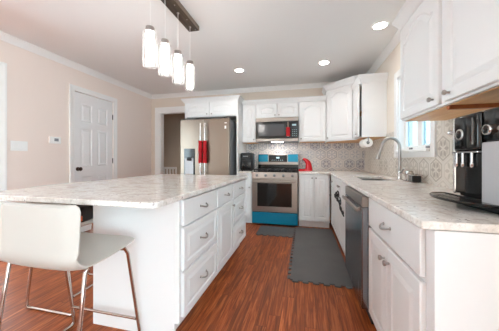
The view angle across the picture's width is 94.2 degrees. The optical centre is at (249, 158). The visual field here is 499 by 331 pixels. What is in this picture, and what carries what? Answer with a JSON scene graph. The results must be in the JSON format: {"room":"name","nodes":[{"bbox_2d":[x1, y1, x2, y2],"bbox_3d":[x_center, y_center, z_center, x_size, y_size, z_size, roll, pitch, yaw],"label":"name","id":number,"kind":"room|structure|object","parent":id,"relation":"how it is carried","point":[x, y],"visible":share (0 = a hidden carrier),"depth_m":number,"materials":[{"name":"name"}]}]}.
{"room":"kitchen","nodes":[
{"label":"kitchen","id":0,"kind":"room"},
{"bbox_2d":[0,40,150,202],"bbox_3d":[-3.221,-0.138,0.983,0.120,2.535,8.840,0,0,13],"label":"wall","id":1,"kind":"structure","parent":0,"point":[37,85],"depth_m":3.10,"materials":[{"name":"beige paint"}]},
{"bbox_2d":[0,61,6,200],"bbox_3d":[-2.894,0.022,2.072,0.018,2.215,1.160,0,0,13],"label":"trim","id":2,"kind":"structure","parent":1,"relation":"attached to","point":[3,66],"depth_m":2.60,"materials":[{"name":"white wood"}]},
{"bbox_2d":[10,141,27,150],"bbox_3d":[-2.735,-0.155,2.759,0.012,0.116,0.170,0,0,13],"label":"light switch","id":3,"kind":"object","parent":1,"relation":"attached to","point":[14,145],"visible":1,"depth_m":2.75,"materials":[{"name":"white plastic"}]},
{"bbox_2d":[49,136,60,143],"bbox_3d":[-2.638,-0.255,3.147,0.023,0.090,0.150,0,0,13],"label":"thermostat","id":4,"kind":"object","parent":1,"relation":"attached to","point":[56,140],"visible":1,"depth_m":3.14,"materials":[{"name":"white plastic"}]},
{"bbox_2d":[0,31,151,98],"bbox_3d":[-3.146,-1.367,0.903,0.062,0.075,8.720,0,0,13],"label":"trim","id":5,"kind":"structure","parent":1,"relation":"attached to","point":[4,36],"depth_m":3.24,"materials":[{"name":"white wood"}]},
{"bbox_2d":[69,84,116,182],"bbox_3d":[-2.495,0.022,3.771,0.018,2.215,0.870,0,0,13],"label":"trim","id":6,"kind":"structure","parent":1,"relation":"attached to","point":[72,88],"depth_m":3.42,"materials":[{"name":"white wood"}]},
{"bbox_2d":[75,92,112,231],"bbox_3d":[-2.530,0.060,3.779,0.169,2.140,0.720,0,0,13],"label":"door","id":7,"kind":"structure","parent":1,"relation":"in","point":[93,115],"depth_m":3.73,"materials":[{"name":"white wood"}]},
{"bbox_2d":[164,114,184,173],"bbox_3d":[-1.520,-0.138,7.085,6.800,2.535,0.100,0,0,13],"label":"wall","id":8,"kind":"structure","parent":0,"point":[171,121],"depth_m":7.24,"materials":[{"name":"beige paint"}]},
{"bbox_2d":[0,218,376,330],"bbox_3d":[-2.289,1.190,1.822,7.710,0.120,10.900,0,0,13],"label":"floor","id":9,"kind":"structure","parent":0,"point":[252,291],"depth_m":1.87,"materials":[{"name":"red wood"}]},
{"bbox_2d":[25,181,92,316],"bbox_3d":[-1.426,0.671,1.963,0.473,0.919,0.550,0,0,13],"label":"counter stool","id":10,"kind":"object","parent":9,"relation":"on","point":[90,221],"visible":0.09,"depth_m":1.75,"materials":[{"name":"silver metal"}]},
{"bbox_2d":[71,204,92,221],"bbox_3d":[-1.348,0.390,1.886,0.200,0.193,0.315,0,0,2],"label":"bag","id":11,"kind":"object","parent":10,"relation":"on","point":[86,210],"visible":0.27,"depth_m":1.79,"materials":[{"name":"black fabric"}]},
{"bbox_2d":[0,201,140,330],"bbox_3d":[-0.995,0.671,1.298,0.550,0.919,0.473,0,0,13],"label":"counter stool","id":12,"kind":"object","parent":9,"relation":"on","point":[43,236],"visible":1,"depth_m":1.08,"materials":[{"name":"white plastic"}]},
{"bbox_2d":[93,189,216,330],"bbox_3d":[-0.659,0.689,1.813,0.707,0.882,0.622,0,0,13],"label":"base cabinet","id":13,"kind":"object","parent":9,"relation":"on","point":[173,250],"visible":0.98,"depth_m":1.52,"materials":[{"name":"white paint"}]},
{"bbox_2d":[164,167,176,173],"bbox_3d":[-2.301,0.680,6.909,0.520,0.900,0.440,0,0,13],"label":"slatted bench","id":14,"kind":"object","parent":9,"relation":"on","point":[166,168],"visible":0.23,"depth_m":6.68,"materials":[{"name":"white wood"}]},
{"bbox_2d":[180,117,236,174],"bbox_3d":[-0.703,0.203,4.320,0.907,1.815,0.871,0,0,13],"label":"refrigerator","id":15,"kind":"object","parent":9,"relation":"on","point":[220,134],"depth_m":3.97,"materials":[{"name":"grey metal"}]},
{"bbox_2d":[209,183,234,284],"bbox_3d":[-0.534,0.689,2.346,0.707,0.882,0.470,0,0,13],"label":"base cabinet","id":16,"kind":"object","parent":9,"relation":"on","point":[225,205],"visible":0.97,"depth_m":2.22,"materials":[{"name":"white paint"}]},
{"bbox_2d":[226,179,245,261],"bbox_3d":[-0.417,0.689,2.845,0.707,0.882,0.551,0,0,13],"label":"base cabinet","id":17,"kind":"object","parent":9,"relation":"on","point":[239,187],"visible":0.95,"depth_m":2.73,"materials":[{"name":"white paint"}]},
{"bbox_2d":[0,174,247,208],"bbox_3d":[-0.868,0.231,2.243,1.285,0.030,1.970,0,0,13],"label":"countertop","id":18,"kind":"structure","parent":17,"relation":"on","point":[149,191],"depth_m":1.59,"materials":[{"name":"white stone"}]},
{"bbox_2d":[239,173,251,222],"bbox_3d":[-0.014,0.689,4.314,0.235,0.882,0.637,0,0,13],"label":"base cabinet","id":19,"kind":"object","parent":9,"relation":"on","point":[248,192],"visible":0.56,"depth_m":4.04,"materials":[{"name":"white paint"}]},
{"bbox_2d":[238,170,255,172],"bbox_3d":[-0.014,0.231,4.320,0.232,0.030,0.615,0,0,13],"label":"countertop","id":20,"kind":"structure","parent":19,"relation":"on","point":[243,171],"depth_m":4.03,"materials":[{"name":"white stone"}]},
{"bbox_2d":[240,153,254,170],"bbox_3d":[-0.040,0.053,4.195,0.224,0.325,0.350,0,0,9],"label":"air fryer","id":21,"kind":"object","parent":20,"relation":"on","point":[247,160],"visible":0.97,"depth_m":4.09,"materials":[{"name":"black plastic"}]},
{"bbox_2d":[241,162,250,169],"bbox_3d":[-0.063,0.116,4.062,0.180,0.140,0.081,0,0,13],"label":"basket","id":22,"kind":"object","parent":21,"relation":"on","point":[244,165],"depth_m":4.08,"materials":[{"name":"black plastic"}]},
{"bbox_2d":[256,226,293,237],"bbox_3d":[0.410,1.123,3.602,0.550,0.012,0.460,0,0,13],"label":"floor mat","id":23,"kind":"object","parent":9,"relation":"on","point":[288,232],"visible":0.99,"depth_m":3.58,"materials":[{"name":"grey plastic"}]},
{"bbox_2d":[252,154,298,225],"bbox_3d":[0.477,0.502,4.154,0.772,1.195,0.684,0,0,13],"label":"range","id":24,"kind":"object","parent":9,"relation":"on","point":[275,182],"visible":1,"depth_m":3.91,"materials":[{"name":"grey metal"}]},
{"bbox_2d":[252,170,298,172],"bbox_3d":[0.483,0.227,4.180,0.772,0.024,0.540,0,0,13],"label":"cooktop","id":25,"kind":"object","parent":24,"relation":"in","point":[257,171],"depth_m":3.97,"materials":[{"name":"black"}]},
{"bbox_2d":[299,174,329,227],"bbox_3d":[1.116,0.689,4.051,0.490,0.882,0.632,0,0,13],"label":"base cabinet","id":26,"kind":"object","parent":9,"relation":"on","point":[314,189],"visible":0.99,"depth_m":3.78,"materials":[{"name":"white paint"}]},
{"bbox_2d":[287,227,353,288],"bbox_3d":[0.825,1.123,2.909,0.585,0.012,1.720,0,0,13],"label":"floor mat","id":27,"kind":"object","parent":9,"relation":"on","point":[317,257],"visible":0.98,"depth_m":2.55,"materials":[{"name":"grey plastic"}]},
{"bbox_2d":[342,186,373,323],"bbox_3d":[1.131,0.690,1.821,0.672,0.880,0.651,0,0,13],"label":"dishwasher","id":28,"kind":"object","parent":9,"relation":"on","point":[357,226],"visible":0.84,"depth_m":1.67,"materials":[{"name":"grey metal"}]},
{"bbox_2d":[329,175,386,253],"bbox_3d":[1.410,0.689,2.892,0.657,0.882,1.551,0,0,13],"label":"base cabinet","id":29,"kind":"object","parent":9,"relation":"on","point":[337,219],"visible":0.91,"depth_m":2.90,"materials":[{"name":"white paint"}]},
{"bbox_2d":[334,190,343,216],"bbox_3d":[1.091,0.505,2.846,0.014,0.221,0.762,0,0,13],"label":"scroll ornament","id":30,"kind":"object","parent":29,"relation":"attached to","point":[336,195],"visible":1,"depth_m":2.81,"materials":[{"name":"black metal"}]},
{"bbox_2d":[299,171,498,233],"bbox_3d":[1.092,0.231,2.535,1.136,0.030,3.586,0,0,13],"label":"countertop","id":31,"kind":"structure","parent":29,"relation":"on","point":[413,202],"depth_m":1.13,"materials":[{"name":"white stone"}]},
{"bbox_2d":[299,158,312,170],"bbox_3d":[1.005,0.098,4.149,0.240,0.235,0.140,0,0,21],"label":"machine","id":32,"kind":"object","parent":31,"relation":"on","point":[308,167],"visible":0.98,"depth_m":4.09,"materials":[{"name":"red plastic"}]},
{"bbox_2d":[376,137,404,179],"bbox_3d":[1.465,-0.009,2.409,0.259,0.450,0.138,0,0,13],"label":"faucet","id":33,"kind":"object","parent":31,"relation":"on","point":[399,177],"visible":0.95,"depth_m":2.42,"materials":[{"name":"silver metal"}]},
{"bbox_2d":[401,173,423,183],"bbox_3d":[1.493,0.174,2.135,0.086,0.072,0.306,0,0,15],"label":"sink caddy","id":34,"kind":"object","parent":31,"relation":"on","point":[403,174],"visible":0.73,"depth_m":2.11,"materials":[{"name":"silver metal"}]},
{"bbox_2d":[409,175,420,181],"bbox_3d":[1.475,0.174,2.070,0.068,0.058,0.095,0,0,15],"label":"sponge","id":35,"kind":"object","parent":34,"relation":"in","point":[414,178],"visible":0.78,"depth_m":2.03,"materials":[{"name":"black"}]},
{"bbox_2d":[429,107,498,213],"bbox_3d":[1.081,0.006,1.003,0.435,0.420,0.452,0,0,10],"label":"coffee machine","id":36,"kind":"object","parent":31,"relation":"on","point":[475,152],"visible":1,"depth_m":1.01,"materials":[{"name":"black"}]},
{"bbox_2d":[429,192,498,208],"bbox_3d":[0.938,0.182,1.060,0.132,0.015,0.390,0,0,10],"label":"drip tray","id":37,"kind":"object","parent":36,"relation":"on","point":[486,203],"depth_m":1.01,"materials":[{"name":"black plastic"}]},
{"bbox_2d":[369,198,498,330],"bbox_3d":[0.993,0.689,1.117,0.657,0.882,0.772,0,0,13],"label":"base cabinet","id":38,"kind":"object","parent":9,"relation":"on","point":[420,279],"visible":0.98,"depth_m":0.84,"materials":[{"name":"white paint"}]},
{"bbox_2d":[0,0,405,94],"bbox_3d":[-2.289,-1.465,1.822,7.710,0.120,10.900,0,0,13],"label":"ceiling","id":39,"kind":"structure","parent":0,"point":[275,42],"depth_m":2.66,"materials":[{"name":"paint"}]},
{"bbox_2d":[145,25,154,64],"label":"pendant light","id":40,"kind":"object","parent":39,"relation":"hanging from","point":[150,30],"depth_m":1.74,"materials":[{"name":"white glass"}]},
{"bbox_2d":[161,38,168,73],"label":"pendant light","id":41,"kind":"object","parent":39,"relation":"hanging from","point":[164,42],"depth_m":1.93,"materials":[{"name":"white glass"}]},
{"bbox_2d":[174,50,181,81],"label":"pendant light","id":42,"kind":"object","parent":39,"relation":"hanging from","point":[177,53],"depth_m":2.13,"materials":[{"name":"white glass"}]},
{"bbox_2d":[161,0,198,31],"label":"pendant light","id":43,"kind":"object","parent":39,"relation":"hanging from","point":[179,11],"depth_m":2.19,"materials":[{"name":"brown metal"}]},
{"bbox_2d":[187,60,192,88],"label":"pendant light","id":44,"kind":"object","parent":39,"relation":"hanging from","point":[189,63],"depth_m":2.36,"materials":[{"name":"white glass"}]},
{"bbox_2d":[234,68,243,72],"bbox_3d":[-0.164,-1.401,3.675,0.170,0.006,0.170,0,0,13],"label":"recessed light","id":45,"kind":"object","parent":39,"relation":"in","point":[239,70],"visible":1,"depth_m":3.67,"materials":[{"name":"white plastic"}]},
{"bbox_2d":[318,60,329,64],"bbox_3d":[1.087,-1.401,3.381,0.170,0.006,0.170,0,0,13],"label":"recessed light","id":46,"kind":"object","parent":39,"relation":"in","point":[324,62],"visible":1,"depth_m":3.37,"materials":[{"name":"white plastic"}]},
{"bbox_2d":[371,21,389,29],"bbox_3d":[1.375,-1.401,2.440,0.170,0.006,0.170,0,0,13],"label":"recessed light","id":47,"kind":"object","parent":39,"relation":"in","point":[380,25],"visible":1,"depth_m":2.44,"materials":[{"name":"white plastic"}]},
{"bbox_2d":[151,88,331,219],"bbox_3d":[-0.043,-0.138,4.715,4.360,2.535,0.120,0,0,13],"label":"wall","id":48,"kind":"structure","parent":0,"point":[163,102],"depth_m":4.68,"materials":[{"name":"beige paint"}]},
{"bbox_2d":[155,106,184,174],"bbox_3d":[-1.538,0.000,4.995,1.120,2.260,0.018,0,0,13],"label":"trim","id":49,"kind":"structure","parent":48,"relation":"attached to","point":[159,110],"depth_m":5.10,"materials":[{"name":"white wood"}]},
{"bbox_2d":[181,95,246,174],"bbox_3d":[-0.642,0.011,4.459,1.124,2.237,0.651,0,0,13],"label":"upper cabinet","id":50,"kind":"object","parent":48,"relation":"attached to","point":[231,107],"visible":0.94,"depth_m":4.17,"materials":[{"name":"white paint"}]},
{"bbox_2d":[152,82,332,98],"bbox_3d":[-0.064,-1.367,4.626,4.360,0.075,0.062,0,0,13],"label":"trim","id":51,"kind":"structure","parent":48,"relation":"attached to","point":[310,85],"depth_m":4.64,"materials":[{"name":"white wood"}]},
{"bbox_2d":[242,100,259,143],"bbox_3d":[0.031,-0.691,4.440,0.265,0.781,0.382,0,0,13],"label":"upper cabinet","id":52,"kind":"object","parent":48,"relation":"attached to","point":[249,107],"visible":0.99,"depth_m":4.28,"materials":[{"name":"white paint"}]},
{"bbox_2d":[256,97,298,117],"bbox_3d":[0.531,-0.910,4.322,0.760,0.344,0.382,0,0,13],"label":"upper cabinet","id":53,"kind":"object","parent":48,"relation":"attached to","point":[276,107],"visible":0.97,"depth_m":4.16,"materials":[{"name":"white paint"}]},
{"bbox_2d":[256,117,298,142],"bbox_3d":[0.516,-0.520,4.258,0.756,0.429,0.483,0,0,13],"label":"microwave","id":54,"kind":"object","parent":53,"relation":"attached to","point":[268,130],"depth_m":4.11,"materials":[{"name":"grey metal"}]},
{"bbox_2d":[247,143,363,170],"bbox_3d":[1.002,-0.057,4.403,2.178,0.546,0.008,0,0,13],"label":"wall tile","id":55,"kind":"structure","parent":48,"relation":"attached to","point":[322,156],"depth_m":4.32,"materials":[{"name":"grey tile"}]},
{"bbox_2d":[299,95,326,142],"bbox_3d":[1.128,-0.691,4.182,0.462,0.781,0.382,0,0,13],"label":"upper cabinet","id":56,"kind":"object","parent":48,"relation":"attached to","point":[312,109],"visible":1,"depth_m":4.03,"materials":[{"name":"white paint"}]},
{"bbox_2d":[322,75,372,142],"bbox_3d":[1.622,-0.775,3.880,0.735,0.969,0.741,0,0,13],"label":"upper cabinet","id":57,"kind":"object","parent":48,"relation":"attached to","point":[339,99],"visible":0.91,"depth_m":3.75,"materials":[{"name":"white paint"}]},
{"bbox_2d":[366,42,451,188],"bbox_3d":[1.150,-0.138,-0.044,0.140,2.535,8.840,0,0,13],"label":"wall","id":58,"kind":"structure","parent":0,"point":[391,64],"depth_m":2.89,"materials":[{"name":"beige paint"}]},
{"bbox_2d":[351,72,387,139],"bbox_3d":[1.663,-0.704,3.281,0.380,0.827,0.507,0,0,13],"label":"upper cabinet","id":59,"kind":"object","parent":58,"relation":"attached to","point":[370,90],"visible":1,"depth_m":3.08,"materials":[{"name":"white paint"}]},
{"bbox_2d":[359,137,372,147],"bbox_3d":[1.614,-0.227,3.221,0.120,0.134,0.268,0,0,13],"label":"paper towel roll","id":60,"kind":"object","parent":59,"relation":"hanging from","point":[367,142],"visible":0.98,"depth_m":3.11,"materials":[{"name":"white paper"}]},
{"bbox_2d":[366,30,399,73],"bbox_3d":[1.038,-1.367,-0.080,0.062,0.075,8.720,0,0,13],"label":"trim","id":61,"kind":"structure","parent":58,"relation":"attached to","point":[395,40],"depth_m":2.98,"materials":[{"name":"white wood"}]},
{"bbox_2d":[394,69,436,157],"bbox_3d":[1.681,-0.510,2.312,0.185,0.990,0.880,0,0,13],"label":"window","id":62,"kind":"structure","parent":58,"relation":"in","point":[416,138],"depth_m":2.45,"materials":[{"name":"clear glass"}]},
{"bbox_2d":[364,108,491,188],"bbox_3d":[1.651,-0.057,2.409,0.008,0.546,3.576,0,0,13],"label":"wall tile","id":63,"kind":"structure","parent":58,"relation":"attached to","point":[438,171],"depth_m":2.08,"materials":[{"name":"beige tile"}]},
{"bbox_2d":[392,0,498,121],"bbox_3d":[1.270,-0.695,1.553,0.356,0.845,0.630,0,0,13],"label":"upper cabinet","id":64,"kind":"object","parent":58,"relation":"attached to","point":[420,24],"visible":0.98,"depth_m":1.48,"materials":[{"name":"white paint"}]},
{"bbox_2d":[441,0,498,104],"bbox_3d":[1.111,-0.705,0.875,0.356,0.825,0.760,0,0,13],"label":"upper cabinet","id":65,"kind":"object","parent":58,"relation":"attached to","point":[471,26],"visible":1,"depth_m":1.06,"materials":[{"name":"white paint"}]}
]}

